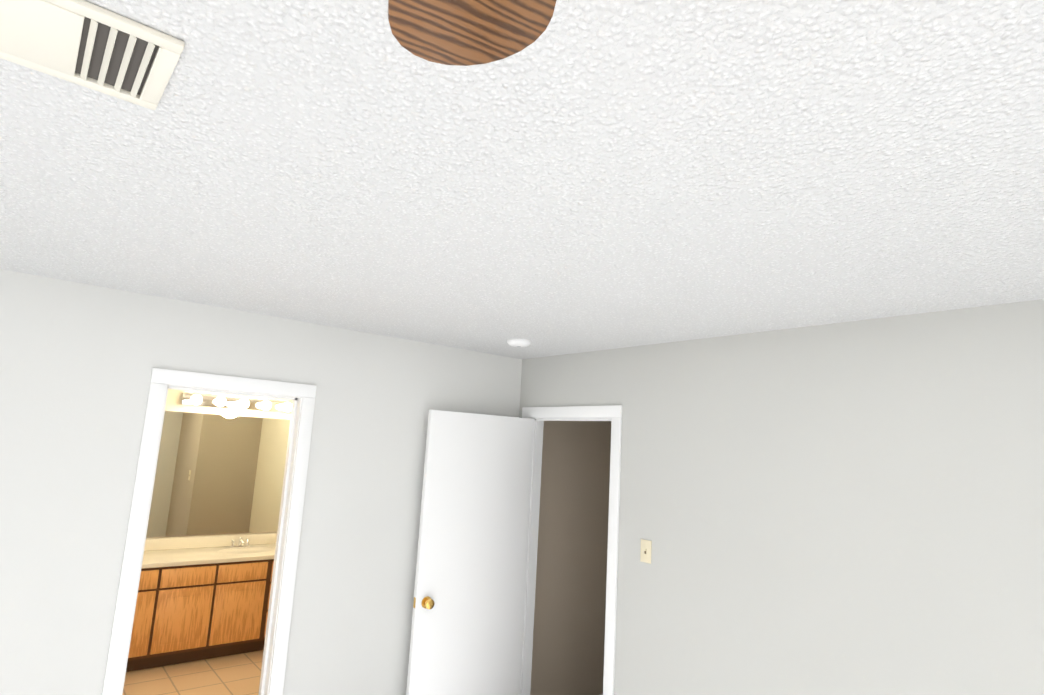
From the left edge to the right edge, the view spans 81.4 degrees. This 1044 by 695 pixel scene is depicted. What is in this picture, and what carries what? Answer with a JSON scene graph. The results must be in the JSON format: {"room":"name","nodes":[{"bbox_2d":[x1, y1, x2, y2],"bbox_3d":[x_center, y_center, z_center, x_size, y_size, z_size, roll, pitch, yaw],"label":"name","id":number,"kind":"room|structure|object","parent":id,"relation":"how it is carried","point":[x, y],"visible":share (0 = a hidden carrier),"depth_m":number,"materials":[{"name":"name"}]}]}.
{"room":"bedroom","nodes":[
{"label":"bedroom","id":0,"kind":"room"},
{"bbox_2d":[123,650,263,694],"bbox_3d":[-1.935,2.481,4.286,3.220,0.056,2.970,11,-12,-39],"label":"floor","id":1,"kind":"structure","parent":0,"point":[237,674],"depth_m":4.53,"materials":[{"name":"beige tile"}]},
{"bbox_2d":[126,557,273,671],"bbox_3d":[-2.768,2.146,5.038,1.946,0.766,0.566,11,-12,-39],"label":"bathroom vanity","id":2,"kind":"object","parent":1,"relation":"on","point":[203,597],"depth_m":4.85,"materials":[{"name":"brown wood"}]},
{"bbox_2d":[142,545,275,564],"bbox_3d":[-2.747,1.750,5.096,1.956,0.035,0.576,11,-12,-39],"label":"countertop","id":3,"kind":"structure","parent":2,"relation":"on","point":[216,552],"depth_m":5.10,"materials":[{"name":"beige stone"}]},
{"bbox_2d":[146,389,292,538],"bbox_3d":[-2.777,1.383,5.574,3.220,2.440,0.120,11,-12,-39],"label":"wall","id":4,"kind":"structure","parent":0,"point":[173,401],"depth_m":5.57,"materials":[{"name":"paint"}]},
{"bbox_2d":[144,533,276,548],"bbox_3d":[-2.921,1.711,5.319,1.956,0.095,0.020,11,-12,-39],"label":"backsplash","id":5,"kind":"structure","parent":4,"relation":"attached to","point":[268,538],"depth_m":5.40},
{"bbox_2d":[146,411,289,537],"bbox_3d":[-2.885,1.130,5.427,1.927,1.070,0.009,11,-12,-39],"label":"bathroom mirror","id":6,"kind":"object","parent":4,"relation":"attached to","point":[216,474],"visible":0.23,"depth_m":5.52,"materials":[{"name":"clear glass"}]},
{"bbox_2d":[181,393,291,412],"bbox_3d":[-2.598,0.523,5.649,1.000,0.100,0.146,11,-12,-39],"label":"light bar","id":7,"kind":"object","parent":4,"relation":"attached to","point":[227,402],"visible":0.98,"depth_m":5.61,"materials":[{"name":"silver metal"}]},
{"bbox_2d":[0,269,521,694],"bbox_3d":[-2.182,0.898,2.397,5.660,2.440,0.120,11,-12,-39],"label":"wall","id":8,"kind":"structure","parent":0,"point":[79,362],"depth_m":2.90,"materials":[{"name":"grey paint"}]},
{"bbox_2d":[102,368,316,694],"bbox_3d":[-1.511,1.192,2.925,0.772,2.103,0.152,11,-12,-39],"label":"door frame","id":9,"kind":"structure","parent":8,"relation":"attached to","point":[302,397],"depth_m":3.02,"materials":[{"name":"white wood"}]},
{"bbox_2d":[0,0,1043,358],"bbox_3d":[-0.358,-0.416,1.465,6.910,0.050,9.810,11,-12,-39],"label":"ceiling","id":10,"kind":"structure","parent":0,"point":[578,176],"depth_m":1.34,"materials":[{"name":"white paint"}]},
{"bbox_2d":[0,0,184,109],"bbox_3d":[-0.770,-0.494,0.925,0.410,0.013,0.260,11,-12,-39],"label":"ceiling vent","id":11,"kind":"object","parent":10,"relation":"in","point":[84,43],"visible":1,"depth_m":0.97,"materials":[{"name":"beige metal"}]},
{"bbox_2d":[388,0,555,65],"bbox_3d":[0.096,-0.304,-0.086,1.325,0.620,1.306,11,-12,-39],"label":"ceiling fan","id":12,"kind":"object","parent":10,"relation":"hanging from","point":[461,32],"visible":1,"depth_m":0.56,"materials":[{"name":"brown wood"}]},
{"bbox_2d":[507,338,530,346],"bbox_3d":[-0.018,-0.021,3.491,0.140,0.038,0.140,11,-12,-39],"label":"smoke detector","id":13,"kind":"object","parent":10,"relation":"attached to","point":[515,342],"visible":0.98,"depth_m":3.44,"materials":[{"name":"white plastic"}]},
{"bbox_2d":[530,421,610,694],"bbox_3d":[0.429,1.404,4.603,1.250,2.440,0.120,11,-12,-39],"label":"wall","id":14,"kind":"structure","parent":0,"point":[569,622],"depth_m":4.46,"materials":[{"name":"paint"}]},
{"bbox_2d":[519,299,1043,694],"bbox_3d":[2.168,0.990,1.472,0.120,2.440,6.840,11,-12,-39],"label":"wall","id":15,"kind":"structure","parent":0,"point":[851,508],"depth_m":2.53,"materials":[{"name":"grey paint"}]},
{"bbox_2d":[519,405,621,694],"bbox_3d":[0.252,1.421,3.721,0.152,2.103,0.978,11,-12,-39],"label":"door frame","id":16,"kind":"structure","parent":15,"relation":"attached to","point":[539,416],"depth_m":3.78,"materials":[{"name":"white wood"}]},
{"bbox_2d":[406,410,532,694],"bbox_3d":[-0.293,1.417,3.679,0.768,2.014,0.139,10,-11,-34],"label":"bedroom door","id":17,"kind":"structure","parent":16,"relation":"attached to","point":[466,626],"depth_m":3.67,"materials":[{"name":"white paint"}]},
{"bbox_2d":[640,539,651,563],"bbox_3d":[0.651,1.076,3.203,0.016,0.115,0.070,11,-12,-39],"label":"light switch","id":18,"kind":"object","parent":15,"relation":"attached to","point":[645,553],"visible":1,"depth_m":3.20,"materials":[{"name":"beige plastic"}]}
]}

